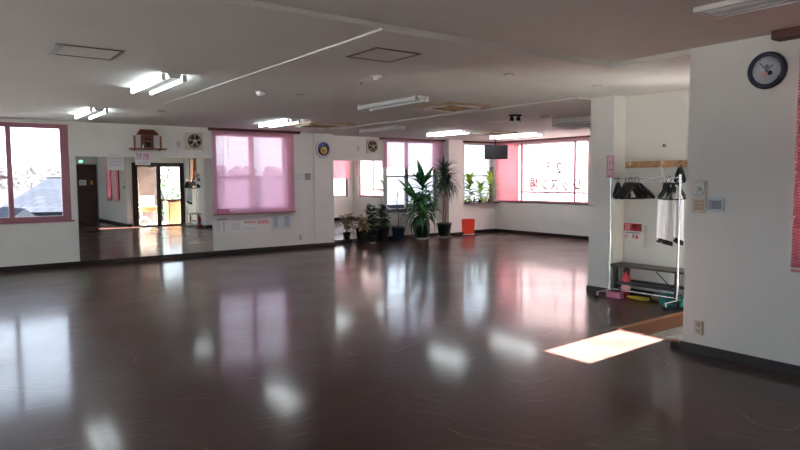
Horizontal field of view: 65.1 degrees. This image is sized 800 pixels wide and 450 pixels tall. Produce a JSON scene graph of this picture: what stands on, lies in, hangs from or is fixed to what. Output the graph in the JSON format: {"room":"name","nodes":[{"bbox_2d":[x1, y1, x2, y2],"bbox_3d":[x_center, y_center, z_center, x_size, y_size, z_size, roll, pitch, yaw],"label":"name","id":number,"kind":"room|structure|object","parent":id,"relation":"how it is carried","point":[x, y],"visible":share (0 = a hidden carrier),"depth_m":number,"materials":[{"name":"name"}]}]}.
{"room":"dance studio","nodes":[
{"label":"dance studio","id":0,"kind":"room"},
{"bbox_2d":[0,118,314,266],"bbox_3d":[-6.095,-0.734,10.783,10.320,2.950,0.220,-3,5,-37],"label":"wall","id":1,"kind":"structure","parent":0,"point":[50,242],"depth_m":11.38,"materials":[{"name":"paint"}]},
{"bbox_2d":[0,122,73,223],"bbox_3d":[-6.495,-0.858,10.389,1.880,1.680,0.120,-3,5,-37],"label":"window","id":2,"kind":"structure","parent":1,"relation":"in","point":[63,129],"depth_m":10.71,"materials":[{"name":"clear glass"}]},
{"bbox_2d":[75,156,212,260],"bbox_3d":[-4.690,-0.337,11.703,2.400,1.840,0.028,-3,5,-37],"label":"wall mirror","id":3,"kind":"object","parent":1,"relation":"attached to","point":[163,206],"visible":1,"depth_m":11.65,"materials":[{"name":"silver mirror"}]},
{"bbox_2d":[75,156,79,249],"bbox_3d":[-4.691,-0.337,11.704,2.400,1.840,0.026,-3,5,-37],"label":"frame","id":4,"kind":"object","parent":3,"relation":"attached to","point":[77,158],"depth_m":10.97,"materials":[{"name":"grey plastic"}]},
{"bbox_2d":[107,154,123,169],"bbox_3d":[-5.133,-1.134,11.303,0.270,0.290,0.004,-3,5,-37],"label":"sign","id":5,"kind":"object","parent":3,"relation":"attached to","point":[114,161],"visible":1,"depth_m":11.30,"materials":[{"name":"paper"}]},
{"bbox_2d":[135,151,149,164],"bbox_3d":[-4.758,-1.237,11.578,0.270,0.260,0.006,-3,5,-37],"label":"sign","id":6,"kind":"object","parent":3,"relation":"attached to","point":[141,157],"visible":1,"depth_m":11.58,"materials":[{"name":"white paper"}]},
{"bbox_2d":[129,129,166,150],"bbox_3d":[-4.644,-1.565,11.533,0.619,0.390,0.220,-3,5,-37],"label":"shrine","id":7,"kind":"object","parent":1,"relation":"attached to","point":[147,138],"visible":1,"depth_m":11.51,"materials":[{"name":"red wood"}]},
{"bbox_2d":[185,132,202,149],"bbox_3d":[-3.975,-1.623,12.120,0.340,0.340,0.072,-3,5,-37],"label":"exhaust fan","id":8,"kind":"object","parent":1,"relation":"attached to","point":[193,140],"visible":1,"depth_m":12.10,"materials":[{"name":"beige plastic"}]},
{"bbox_2d":[215,216,228,234],"bbox_3d":[-3.572,0.011,12.577,0.285,0.370,0.004,-3,5,-37],"label":"notice sheet","id":9,"kind":"object","parent":1,"relation":"attached to","point":[221,222],"visible":1,"depth_m":12.57,"materials":[{"name":"white paper"}]},
{"bbox_2d":[229,215,242,233],"bbox_3d":[-3.335,-0.004,12.752,0.285,0.370,0.004,-3,5,-37],"label":"notice sheet","id":10,"kind":"object","parent":1,"relation":"attached to","point":[235,222],"visible":1,"depth_m":12.75,"materials":[{"name":"white paper"}]},
{"bbox_2d":[0,229,494,271],"bbox_3d":[-3.649,0.544,12.750,16.060,0.082,0.394,-3,5,-37],"label":"baseboard","id":11,"kind":"structure","parent":1,"relation":"attached to","point":[196,254],"depth_m":12.19,"materials":[{"name":"plastic"}]},
{"bbox_2d":[243,215,256,232],"bbox_3d":[-3.098,-0.018,12.928,0.285,0.370,0.004,-3,5,-37],"label":"notice sheet","id":12,"kind":"object","parent":1,"relation":"attached to","point":[249,221],"visible":1,"depth_m":12.92,"materials":[{"name":"white paper"}]},
{"bbox_2d":[214,133,285,210],"bbox_3d":[-3.091,-1.079,12.974,1.640,1.620,0.100,-3,5,-37],"label":"window","id":13,"kind":"structure","parent":1,"relation":"in","point":[228,133],"depth_m":12.94,"materials":[{"name":"clear glass"}]},
{"bbox_2d":[212,130,294,213],"bbox_3d":[-2.977,-1.079,12.895,1.770,1.650,0.039,-3,5,-37],"label":"window blind","id":14,"kind":"object","parent":13,"relation":"attached to","point":[285,189],"visible":1,"depth_m":12.87,"materials":[{"name":"pink fabric"}]},
{"bbox_2d":[208,127,299,133],"bbox_3d":[-2.952,-1.931,12.851,1.980,0.054,0.090,-3,5,-37],"label":"trim","id":15,"kind":"structure","parent":1,"relation":"attached to","point":[209,128],"depth_m":12.75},
{"bbox_2d":[214,211,295,214],"bbox_3d":[-2.969,-0.246,12.936,1.750,0.022,0.120,-3,5,-37],"label":"trim","id":16,"kind":"structure","parent":1,"relation":"attached to","point":[282,211],"depth_m":12.88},
{"bbox_2d":[257,214,269,232],"bbox_3d":[-2.862,-0.033,13.103,0.285,0.370,0.004,-3,5,-37],"label":"notice sheet","id":17,"kind":"object","parent":1,"relation":"attached to","point":[263,223],"visible":1,"depth_m":13.10,"materials":[{"name":"white paper"}]},
{"bbox_2d":[271,214,291,229],"bbox_3d":[-2.525,-0.068,13.352,0.460,0.330,0.004,-3,5,-37],"label":"notice sheet","id":18,"kind":"object","parent":1,"relation":"attached to","point":[279,221],"visible":1,"depth_m":13.34,"materials":[{"name":"paper"}]},
{"bbox_2d":[296,171,310,180],"bbox_3d":[-2.089,-1.062,13.608,0.370,0.210,0.004,-3,5,-37],"label":"wall calendar","id":19,"kind":"object","parent":1,"relation":"attached to","point":[300,175],"visible":1,"depth_m":13.60,"materials":[{"name":"white paper"}]},
{"bbox_2d":[313,133,333,243],"bbox_3d":[-1.897,-1.010,14.176,0.480,2.950,0.730,-3,5,-37],"label":"wall pillar","id":20,"kind":"structure","parent":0,"point":[323,167],"depth_m":13.90,"materials":[{"name":"paint"}]},
{"bbox_2d":[315,140,330,157],"bbox_3d":[-1.687,-1.676,13.805,0.400,0.400,0.038,-3,5,-37],"label":"wall clock","id":21,"kind":"object","parent":20,"relation":"attached to","point":[323,147],"visible":1,"depth_m":13.79,"materials":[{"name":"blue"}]},
{"bbox_2d":[0,0,690,141],"bbox_3d":[-0.813,-1.922,8.755,16.500,0.547,10.600,-3,5,-37],"label":"ceiling","id":22,"kind":"structure","parent":0,"point":[448,68],"depth_m":6.06,"materials":[{"name":"paint"}]},
{"bbox_2d":[47,43,124,59],"bbox_3d":[-2.536,-1.389,5.046,0.490,0.008,0.460,-3,5,-37],"label":"access hatch","id":23,"kind":"object","parent":22,"relation":"attached to","point":[57,49],"visible":1,"depth_m":5.02,"materials":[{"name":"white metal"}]},
{"bbox_2d":[74,107,107,119],"bbox_3d":[-4.605,-1.653,9.320,0.240,0.070,1.220,-3,5,-37],"label":"lamp","id":24,"kind":"object","parent":22,"relation":"attached to","point":[89,113],"visible":1,"depth_m":9.16,"materials":[{"name":"white plastic"}]},
{"bbox_2d":[130,73,186,94],"bbox_3d":[-2.546,-1.466,6.558,0.240,0.070,1.220,-3,5,-37],"label":"lamp","id":25,"kind":"object","parent":22,"relation":"attached to","point":[165,78],"visible":1,"depth_m":6.39,"materials":[{"name":"white plastic"}]},
{"bbox_2d":[258,119,299,127],"bbox_3d":[-2.158,-1.802,11.134,0.240,0.070,1.220,-3,5,-37],"label":"lamp","id":26,"kind":"object","parent":22,"relation":"attached to","point":[287,121],"visible":1,"depth_m":11.02,"materials":[{"name":"white plastic"}]},
{"bbox_2d":[287,121,355,128],"bbox_3d":[-1.479,-1.866,11.760,0.950,0.042,0.950,-3,5,-37],"label":"air conditioner","id":27,"kind":"object","parent":22,"relation":"attached to","point":[318,125],"visible":1,"depth_m":11.59,"materials":[{"name":"white plastic"}]},
{"bbox_2d":[303,124,336,127],"bbox_3d":[-1.474,-1.854,11.755,0.522,0.007,0.506,-3,5,-37],"label":"grille","id":28,"kind":"object","parent":27,"relation":"attached to","point":[313,125],"depth_m":11.78,"materials":[{"name":"beige"}]},
{"bbox_2d":[360,125,403,132],"bbox_3d":[-0.367,-1.875,12.277,0.240,0.070,1.220,-3,5,-37],"label":"lamp","id":29,"kind":"object","parent":22,"relation":"attached to","point":[395,127],"visible":1,"depth_m":12.18,"materials":[{"name":"white plastic"}]},
{"bbox_2d":[346,47,420,62],"bbox_3d":[-0.137,-1.408,5.197,0.450,0.006,0.450,-3,5,-37],"label":"access hatch","id":30,"kind":"object","parent":22,"relation":"attached to","point":[375,54],"visible":1,"depth_m":5.20,"materials":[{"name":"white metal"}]},
{"bbox_2d":[357,95,428,110],"bbox_3d":[-0.117,-1.605,8.297,0.240,0.070,1.300,-3,5,-37],"label":"lamp","id":31,"kind":"object","parent":22,"relation":"attached to","point":[413,99],"visible":1,"depth_m":8.18,"materials":[{"name":"white plastic"}]},
{"bbox_2d":[426,130,470,136],"bbox_3d":[1.038,-1.979,13.567,0.240,0.070,1.220,-3,5,-37],"label":"lamp","id":32,"kind":"object","parent":22,"relation":"attached to","point":[460,131],"visible":1,"depth_m":13.46,"materials":[{"name":"white plastic"}]},
{"bbox_2d":[414,102,490,111],"bbox_3d":[0.746,-1.669,8.910,0.780,0.042,0.780,-3,5,-37],"label":"air conditioner","id":33,"kind":"object","parent":22,"relation":"attached to","point":[446,106],"visible":1,"depth_m":8.78,"materials":[{"name":"white plastic"}]},
{"bbox_2d":[434,106,470,110],"bbox_3d":[0.749,-1.657,8.907,0.429,0.007,0.418,-3,5,-37],"label":"grille","id":34,"kind":"object","parent":33,"relation":"attached to","point":[451,108],"depth_m":8.90,"materials":[{"name":"beige plastic"}]},
{"bbox_2d":[471,130,517,135],"bbox_3d":[2.029,-2.012,13.741,0.800,0.042,0.800,-3,5,-37],"label":"air conditioner","id":35,"kind":"object","parent":22,"relation":"attached to","point":[488,133],"visible":0.94,"depth_m":13.58,"materials":[{"name":"white plastic"}]},
{"bbox_2d":[484,140,507,158],"bbox_3d":[2.545,-2.000,16.650,0.620,0.500,0.152,0,4,-1],"label":"television","id":36,"kind":"object","parent":22,"relation":"hanging from","point":[495,151],"visible":1,"depth_m":16.58,"materials":[{"name":"black plastic"}]},
{"bbox_2d":[486,119,515,122],"bbox_3d":[1.787,-1.810,10.889,0.600,0.022,0.600,-3,5,-37],"label":"ceiling vent","id":37,"kind":"object","parent":22,"relation":"in","point":[490,120],"visible":0.74,"depth_m":10.81,"materials":[{"name":"white plastic"}]},
{"bbox_2d":[509,114,521,123],"bbox_3d":[1.824,-1.675,9.927,0.200,0.150,0.072,0,4,6],"label":"spotlights","id":38,"kind":"object","parent":22,"relation":"attached to","point":[512,116],"visible":1,"depth_m":9.90,"materials":[{"name":"black plastic"}]},
{"bbox_2d":[489,132,543,138],"bbox_3d":[2.672,-2.055,14.467,0.240,0.070,1.500,-3,5,-37],"label":"lamp","id":39,"kind":"object","parent":22,"relation":"attached to","point":[536,133],"visible":1,"depth_m":14.35,"materials":[{"name":"white plastic"}]},
{"bbox_2d":[552,115,590,129],"bbox_3d":[3.393,-1.696,10.158,0.546,0.160,1.900,-3,5,-37],"label":"box","id":40,"kind":"object","parent":22,"relation":"attached to","point":[581,122],"visible":0.36,"depth_m":10.50,"materials":[{"name":"plastic"}]},
{"bbox_2d":[0,232,799,449],"bbox_3d":[0.309,1.149,7.494,16.500,0.400,14.300,-3,5,-37],"label":"floor","id":41,"kind":"structure","parent":0,"point":[484,340],"depth_m":5.12,"materials":[{"name":"wood"}]},
{"bbox_2d":[354,214,373,243],"bbox_3d":[-0.866,0.088,14.597,0.530,0.685,0.454,3,5,36],"label":"potted plant","id":42,"kind":"object","parent":41,"relation":"on","point":[363,236],"visible":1,"depth_m":14.54,"materials":[{"name":"green plant"}]},
{"bbox_2d":[368,224,378,242],"bbox_3d":[-0.632,0.183,14.870,0.280,0.452,0.280,-3,5,-37],"label":"potted plant","id":43,"kind":"object","parent":41,"relation":"on","point":[374,231],"visible":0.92,"depth_m":14.79,"materials":[{"name":"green plant"}]},
{"bbox_2d":[374,204,393,241],"bbox_3d":[-0.403,-0.058,15.072,0.479,0.900,0.528,-3,5,-37],"label":"potted plant","id":44,"kind":"object","parent":41,"relation":"on","point":[383,234],"visible":1,"depth_m":14.97,"materials":[{"name":"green plant"}]},
{"bbox_2d":[391,192,405,240],"bbox_3d":[-0.021,-0.231,15.209,0.556,1.221,0.330,-3,5,-37],"label":"potted plant","id":45,"kind":"object","parent":41,"relation":"on","point":[397,231],"visible":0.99,"depth_m":15.11,"materials":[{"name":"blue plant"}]},
{"bbox_2d":[398,160,442,239],"bbox_3d":[0.527,-0.629,15.369,1.104,1.985,1.277,2,5,32],"label":"potted plant","id":46,"kind":"object","parent":41,"relation":"on","point":[421,230],"visible":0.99,"depth_m":15.32,"materials":[{"name":"green plant"}]},
{"bbox_2d":[431,154,464,237],"bbox_3d":[1.128,-0.754,15.825,1.024,2.159,1.092,3,5,37],"label":"potted plant","id":47,"kind":"object","parent":41,"relation":"on","point":[444,228],"visible":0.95,"depth_m":15.73,"materials":[{"name":"green plant"}]},
{"bbox_2d":[462,219,474,234],"bbox_3d":[1.780,0.047,16.734,0.400,0.420,0.180,-2,4,-19],"label":"waste bin","id":48,"kind":"object","parent":41,"relation":"on","point":[468,225],"visible":0.81,"depth_m":16.66,"materials":[{"name":"orange plastic"}]},
{"bbox_2d":[606,291,623,298],"bbox_3d":[2.692,0.871,7.839,0.100,0.075,0.200,-3,5,-37],"label":"box","id":49,"kind":"object","parent":41,"relation":"on","point":[612,294],"visible":1,"depth_m":7.79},
{"bbox_2d":[621,270,630,297],"bbox_3d":[2.834,0.737,7.848,0.120,0.340,0.114,-1,4,-10],"label":"fire extinguisher","id":50,"kind":"object","parent":41,"relation":"on","point":[625,277],"visible":0.8,"depth_m":7.80,"materials":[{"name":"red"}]},
{"bbox_2d":[594,173,681,310],"bbox_3d":[2.893,0.156,7.492,0.502,1.550,0.956,-3,5,-37],"label":"rack","id":51,"kind":"object","parent":41,"relation":"on","point":[664,308],"visible":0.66,"depth_m":7.34,"materials":[{"name":"silver metal"}]},
{"bbox_2d":[614,177,641,198],"bbox_3d":[2.774,-0.451,7.603,0.463,0.268,0.056,-3,5,-28],"label":"clothes hanger","id":52,"kind":"object","parent":51,"relation":"hanging from","point":[637,193],"visible":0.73,"depth_m":7.58,"materials":[{"name":"black plastic"}]},
{"bbox_2d":[616,177,648,198],"bbox_3d":[2.807,-0.448,7.559,0.463,0.268,0.056,-2,4,-17],"label":"clothes hanger","id":53,"kind":"object","parent":51,"relation":"hanging from","point":[641,191],"visible":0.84,"depth_m":7.57,"materials":[{"name":"black plastic"}]},
{"bbox_2d":[622,177,643,198],"bbox_3d":[2.825,-0.446,7.535,0.463,0.268,0.056,-3,5,-34],"label":"clothes hanger","id":54,"kind":"object","parent":51,"relation":"hanging from","point":[629,189],"visible":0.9,"depth_m":7.45,"materials":[{"name":"black plastic"}]},
{"bbox_2d":[630,177,654,198],"bbox_3d":[2.848,-0.444,7.503,0.463,0.268,0.056,-1,4,-11],"label":"clothes hanger","id":55,"kind":"object","parent":51,"relation":"hanging from","point":[643,187],"visible":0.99,"depth_m":7.50,"materials":[{"name":"black plastic"}]},
{"bbox_2d":[657,179,675,199],"bbox_3d":[3.093,-0.421,7.174,0.288,0.268,0.056,-1,4,-2],"label":"clothes hanger","id":56,"kind":"object","parent":51,"relation":"hanging from","point":[661,194],"visible":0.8,"depth_m":7.16,"materials":[{"name":"black plastic"}]},
{"bbox_2d":[662,179,672,198],"bbox_3d":[3.066,-0.424,7.210,0.056,0.268,0.200,-2,4,-15],"label":"clothes hanger","id":57,"kind":"object","parent":51,"relation":"hanging from","point":[664,184],"visible":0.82,"depth_m":7.16,"materials":[{"name":"black plastic"}]},
{"bbox_2d":[656,187,672,245],"bbox_3d":[3.079,-0.102,7.286,0.195,0.706,0.071,0,4,-1],"label":"garment","id":58,"kind":"object","parent":57,"relation":"hanging from","point":[664,235],"visible":0.83,"depth_m":7.27,"materials":[{"name":"white fabric"}]},
{"bbox_2d":[666,177,686,199],"bbox_3d":[3.141,-0.417,7.110,0.249,0.268,0.056,-1,4,-2],"label":"clothes hanger","id":59,"kind":"object","parent":51,"relation":"hanging from","point":[669,194],"visible":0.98,"depth_m":7.09,"materials":[{"name":"black plastic"}]},
{"bbox_2d":[673,186,683,245],"bbox_3d":[3.181,-0.103,7.149,0.119,0.686,0.071,0,4,-1],"label":"garment","id":60,"kind":"object","parent":59,"relation":"hanging from","point":[675,231],"visible":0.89,"depth_m":7.13,"materials":[{"name":"white fabric"}]},
{"bbox_2d":[627,295,649,300],"bbox_3d":[2.899,0.891,7.628,0.272,0.053,0.060,3,5,36],"label":"box","id":61,"kind":"object","parent":41,"relation":"on","point":[639,298],"visible":1,"depth_m":7.60,"materials":[{"name":"yellow plastic"}]},
{"bbox_2d":[611,262,684,306],"bbox_3d":[3.059,0.714,7.625,0.310,0.415,0.975,-4,5,-38],"label":"bench","id":62,"kind":"object","parent":41,"relation":"on","point":[626,265],"visible":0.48,"depth_m":7.61,"materials":[{"name":"metal"}]},
{"bbox_2d":[658,293,683,306],"bbox_3d":[3.224,0.885,7.375,0.194,0.110,0.310,-3,5,-37],"label":"storage basket","id":63,"kind":"object","parent":41,"relation":"on","point":[662,300],"visible":0.56,"depth_m":7.37,"materials":[{"name":"teal plastic"}]},
{"bbox_2d":[333,135,494,235],"bbox_3d":[0.536,-1.169,16.135,5.630,2.950,0.220,-3,5,-37],"label":"wall","id":64,"kind":"structure","parent":0,"point":[344,147],"depth_m":15.70,"materials":[{"name":"paint"}]},
{"bbox_2d":[333,160,382,239],"bbox_3d":[-1.021,-0.598,14.869,1.510,1.850,0.012,-3,5,-37],"label":"wall mirror","id":65,"kind":"object","parent":64,"relation":"attached to","point":[358,185],"visible":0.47,"depth_m":14.83,"materials":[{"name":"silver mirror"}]},
{"bbox_2d":[366,139,377,153],"bbox_3d":[-0.653,-1.887,15.016,0.340,0.340,0.072,-3,5,-37],"label":"exhaust fan","id":66,"kind":"object","parent":64,"relation":"attached to","point":[371,144],"visible":1,"depth_m":14.99,"materials":[{"name":"beige plastic"}]},
{"bbox_2d":[386,141,437,212],"bbox_3d":[0.294,-1.240,15.893,1.680,1.790,0.170,-3,5,-37],"label":"window","id":67,"kind":"structure","parent":64,"relation":"in","point":[406,175],"depth_m":15.85,"materials":[{"name":"glass"}]},
{"bbox_2d":[383,139,442,168],"bbox_3d":[0.363,-1.770,15.756,1.900,0.705,0.039,-3,5,-37],"label":"window blind","id":68,"kind":"object","parent":67,"relation":"attached to","point":[388,147],"visible":0.88,"depth_m":15.71,"materials":[{"name":"fabric"}]},
{"bbox_2d":[379,137,444,141],"bbox_3d":[0.337,-2.143,15.719,2.010,0.045,0.100,-3,5,-37],"label":"trim","id":69,"kind":"structure","parent":64,"relation":"attached to","point":[379,137],"depth_m":15.61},
{"bbox_2d":[464,144,498,203],"bbox_3d":[2.186,-1.415,17.217,1.190,1.640,0.330,-3,5,-37],"label":"window","id":70,"kind":"structure","parent":64,"relation":"in","point":[490,168],"depth_m":17.43,"materials":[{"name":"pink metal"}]},
{"bbox_2d":[463,171,480,202],"bbox_3d":[1.872,-1.022,16.904,0.597,0.866,0.580,-1,4,-15],"label":"potted plant","id":71,"kind":"object","parent":70,"relation":"on","point":[468,177],"visible":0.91,"depth_m":16.87,"materials":[{"name":"green plant"}]},
{"bbox_2d":[464,143,494,166],"bbox_3d":[2.184,-1.915,17.104,1.160,0.635,0.039,-3,5,-37],"label":"window blind","id":72,"kind":"object","parent":70,"relation":"attached to","point":[480,144],"visible":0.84,"depth_m":17.05,"materials":[{"name":"white plastic"}]},
{"bbox_2d":[473,179,487,201],"bbox_3d":[2.217,-0.937,17.144,0.474,0.638,0.534,-3,5,-37],"label":"potted plant","id":73,"kind":"object","parent":70,"relation":"on","point":[480,185],"visible":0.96,"depth_m":17.12,"materials":[{"name":"green plant"}]},
{"bbox_2d":[479,170,498,201],"bbox_3d":[2.483,-1.062,17.369,0.699,0.909,0.629,-3,5,-37],"label":"potted plant","id":74,"kind":"object","parent":70,"relation":"on","point":[489,173],"visible":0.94,"depth_m":17.32,"materials":[{"name":"green plant"}]},
{"bbox_2d":[443,139,462,232],"bbox_3d":[1.390,-1.200,16.476,0.490,2.950,0.250,-3,5,-37],"label":"wall pillar","id":75,"kind":"structure","parent":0,"point":[452,149],"depth_m":16.38,"materials":[{"name":"paint"}]},
{"bbox_2d":[253,0,799,62],"bbox_3d":[-0.046,-1.407,1.249,8.750,0.478,5.010,-3,5,-37],"label":"ceiling","id":76,"kind":"structure","parent":0,"point":[609,31],"depth_m":4.30,"materials":[{"name":"paint"}]},
{"bbox_2d":[693,0,799,18],"bbox_3d":[2.372,-1.337,3.550,0.300,0.030,1.300,-3,5,-37],"label":"recessed light","id":77,"kind":"object","parent":76,"relation":"in","point":[727,8],"visible":1,"depth_m":3.89,"materials":[{"name":"white plastic"}]},
{"bbox_2d":[486,137,589,235],"bbox_3d":[4.926,-1.092,14.716,0.200,2.950,8.000,-3,5,-37],"label":"wall","id":78,"kind":"structure","parent":0,"point":[554,218],"depth_m":16.23,"materials":[{"name":"paint"}]},
{"bbox_2d":[495,229,588,239],"bbox_3d":[4.894,0.348,14.698,0.014,0.082,7.450,-3,5,-37],"label":"baseboard","id":79,"kind":"structure","parent":78,"relation":"attached to","point":[496,230],"depth_m":16.25,"materials":[{"name":"plastic"}]},
{"bbox_2d":[497,137,588,204],"bbox_3d":[3.680,-1.376,16.291,0.100,1.640,3.060,-3,5,-37],"label":"window","id":80,"kind":"structure","parent":78,"relation":"in","point":[573,154],"depth_m":15.97,"materials":[{"name":"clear glass"}]},
{"bbox_2d":[495,142,518,201],"bbox_3d":[2.914,-1.449,17.139,0.038,1.590,0.880,-3,5,-37],"label":"window blind","id":81,"kind":"object","parent":80,"relation":"attached to","point":[506,170],"visible":0.9,"depth_m":17.08,"materials":[{"name":"pink fabric"}]},
{"bbox_2d":[529,162,579,190],"bbox_3d":[3.925,-1.238,15.980,0.002,0.747,1.621,-3,5,-37],"label":"lettering","id":82,"kind":"object","parent":80,"relation":"attached to","point":[531,184],"depth_m":16.07},
{"bbox_2d":[496,135,589,142],"bbox_3d":[3.621,-2.196,16.134,0.100,0.040,3.150,-3,5,-37],"label":"trim","id":83,"kind":"structure","parent":78,"relation":"attached to","point":[588,135],"depth_m":15.90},
{"bbox_2d":[588,95,625,287],"bbox_3d":[2.682,-0.590,8.111,0.251,2.950,0.350,-3,5,-37],"label":"pillar","id":84,"kind":"structure","parent":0,"point":[608,113],"depth_m":8.02,"materials":[{"name":"paint"}]},
{"bbox_2d":[606,156,613,176],"bbox_3d":[2.608,-0.725,7.772,0.007,0.270,0.100,-3,5,-37],"label":"sign","id":85,"kind":"object","parent":84,"relation":"attached to","point":[610,159],"visible":1,"depth_m":7.77,"materials":[{"name":"pink paper"}]},
{"bbox_2d":[614,311,682,342],"bbox_3d":[3.077,1.083,6.437,1.770,0.154,0.832,-3,5,-37],"label":"trim","id":86,"kind":"structure","parent":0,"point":[654,325],"depth_m":6.63,"materials":[{"name":"brown wood"}]},
{"bbox_2d":[623,89,689,293],"bbox_3d":[3.546,-0.458,7.266,0.120,3.100,2.450,-3,5,-37],"label":"wall","id":87,"kind":"structure","parent":0,"point":[653,120],"depth_m":7.73,"materials":[{"name":"paint"}]},
{"bbox_2d":[586,285,661,297],"bbox_3d":[5.221,0.735,9.431,5.794,0.082,1.444,-3,5,-37],"label":"baseboard","id":88,"kind":"structure","parent":87,"relation":"attached to","point":[589,288],"depth_m":8.03,"materials":[{"name":"plastic"}]},
{"bbox_2d":[624,223,641,239],"bbox_3d":[2.965,0.084,7.988,0.006,0.210,0.250,-3,5,-37],"label":"sign","id":89,"kind":"object","parent":87,"relation":"attached to","point":[632,231],"visible":1,"depth_m":7.98,"materials":[{"name":"white paper"}]},
{"bbox_2d":[624,223,641,230],"bbox_3d":[2.965,0.026,7.984,0.001,0.094,0.250,-3,5,-37],"label":"print","id":90,"kind":"object","parent":89,"relation":"on","point":[627,226],"depth_m":7.98,"materials":[{"name":"red"}]},
{"bbox_2d":[625,160,687,167],"bbox_3d":[3.179,-0.740,7.582,0.067,0.080,1.045,-3,5,-37],"label":"board","id":91,"kind":"object","parent":87,"relation":"attached to","point":[669,163],"visible":0.8,"depth_m":7.67,"materials":[{"name":"brown wood"}]},
{"bbox_2d":[657,161,665,182],"bbox_3d":[3.156,-0.641,7.568,0.056,0.268,0.424,1,4,13],"label":"clothes hanger","id":92,"kind":"object","parent":91,"relation":"hanging from","point":[661,172],"visible":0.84,"depth_m":7.48,"materials":[{"name":"white plastic"}]},
{"bbox_2d":[674,160,685,182],"bbox_3d":[3.299,-0.628,7.376,0.056,0.268,0.288,0,4,2],"label":"clothes hanger","id":93,"kind":"object","parent":91,"relation":"hanging from","point":[680,168],"visible":0.85,"depth_m":7.33,"materials":[{"name":"black plastic"}]},
{"bbox_2d":[649,326,682,340],"bbox_3d":[6.737,1.631,1.806,2.000,0.300,12.670,-3,5,-37],"label":"floor","id":94,"kind":"structure","parent":0,"point":[676,333],"depth_m":6.59,"materials":[{"name":"stone"}]},
{"bbox_2d":[683,35,799,365],"bbox_3d":[3.762,-0.195,3.685,0.140,3.100,4.230,-3,5,-37],"label":"wall","id":95,"kind":"structure","parent":0,"point":[739,281],"depth_m":4.97,"materials":[{"name":"paint"}]},
{"bbox_2d":[694,320,702,335],"bbox_3d":[2.527,0.871,5.305,0.018,0.120,0.075,-3,5,-37],"label":"wall outlet","id":96,"kind":"object","parent":95,"relation":"attached to","point":[698,325],"visible":1,"depth_m":5.30,"materials":[{"name":"beige plastic"}]},
{"bbox_2d":[692,197,706,212],"bbox_3d":[2.506,-0.167,5.249,0.018,0.135,0.120,-3,5,-37],"label":"light switch","id":97,"kind":"object","parent":95,"relation":"attached to","point":[698,203],"visible":1,"depth_m":5.24,"materials":[{"name":"beige plastic"}]},
{"bbox_2d":[692,181,706,195],"bbox_3d":[2.498,-0.306,5.233,0.036,0.130,0.120,-3,5,-37],"label":"thermostat","id":98,"kind":"object","parent":95,"relation":"attached to","point":[699,187],"visible":1,"depth_m":5.22,"materials":[{"name":"beige plastic"}]},
{"bbox_2d":[707,198,723,211],"bbox_3d":[2.588,-0.167,5.138,0.018,0.115,0.135,-3,5,-37],"label":"intercom","id":99,"kind":"object","parent":95,"relation":"attached to","point":[713,204],"visible":1,"depth_m":5.13,"materials":[{"name":"white plastic"}]},
{"bbox_2d":[680,340,799,376],"bbox_3d":[3.701,1.155,3.866,0.154,0.082,4.044,-3,5,-37],"label":"baseboard","id":100,"kind":"structure","parent":95,"relation":"attached to","point":[772,365],"depth_m":5.02,"materials":[{"name":"plastic"}]},
{"bbox_2d":[747,52,787,88],"bbox_3d":[2.791,-1.176,4.763,0.037,0.280,0.280,-3,5,-37],"label":"wall clock","id":101,"kind":"object","parent":95,"relation":"attached to","point":[767,70],"visible":1,"depth_m":4.75,"materials":[{"name":"grey"}]},
{"bbox_2d":[771,26,799,41],"bbox_3d":[3.371,-1.349,3.882,0.140,0.063,1.940,-3,5,-37],"label":"trim","id":102,"kind":"structure","parent":95,"relation":"attached to","point":[791,33],"depth_m":4.55,"materials":[{"name":"wood"}]},
{"bbox_2d":[793,112,799,265],"bbox_3d":[3.177,-0.469,4.460,0.070,1.600,0.600,-3,5,-37],"label":"window","id":103,"kind":"structure","parent":95,"relation":"in","point":[799,112],"depth_m":4.70,"materials":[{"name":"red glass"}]},
{"bbox_2d":[791,52,799,272],"bbox_3d":[3.104,-0.490,4.370,0.038,1.717,0.625,-3,5,-37],"label":"window blind","id":104,"kind":"object","parent":103,"relation":"attached to","point":[792,270],"visible":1,"depth_m":4.63,"materials":[{"name":"red fabric"}]},
{"label":"outside","id":105,"kind":"structure","parent":0,"visible":0},
{"bbox_2d":[0,188,28,206],"bbox_3d":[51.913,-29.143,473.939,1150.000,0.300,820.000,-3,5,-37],"label":"ground","id":106,"kind":"structure","parent":105,"point":[3,193],"depth_m":281.87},
{"bbox_2d":[0,161,24,192],"bbox_3d":[-201.429,-24.595,322.085,14.358,16.074,14.030,-3,5,-37],"label":"tree","id":107,"kind":"object","parent":106,"relation":"on","point":[17,170],"visible":0.59,"depth_m":320.30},
{"bbox_2d":[21,164,47,188],"bbox_3d":[-194.696,-24.970,333.380,12.680,15.077,12.090,-2,5,-21],"label":"tree","id":108,"kind":"object","parent":106,"relation":"on","point":[33,174],"visible":0.94,"depth_m":329.82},
{"bbox_2d":[45,164,60,178],"bbox_3d":[-188.906,-25.618,342.404,13.452,14.970,12.768,-1,4,-6],"label":"tree","id":109,"kind":"object","parent":106,"relation":"on","point":[52,170],"visible":0.43,"depth_m":338.47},
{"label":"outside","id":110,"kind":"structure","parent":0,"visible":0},
{"bbox_3d":[13.994,4.793,15.139,180.000,0.040,117.000,-3,5,-37],"label":"gravel","id":111,"kind":"object","parent":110,"visible":0},
{"bbox_2d":[0,207,34,217],"bbox_3d":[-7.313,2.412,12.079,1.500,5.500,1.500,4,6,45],"label":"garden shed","id":112,"kind":"object","parent":111,"relation":"on","point":[4,211],"visible":0.14,"depth_m":11.47,"materials":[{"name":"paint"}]},
{"bbox_2d":[0,175,485,215],"bbox_3d":[-4.153,0.902,27.698,20.000,6.173,16.000,-2,4,-20],"label":"house","id":113,"kind":"structure","parent":111,"relation":"on","point":[45,198],"depth_m":21.15,"materials":[{"name":"paint"}]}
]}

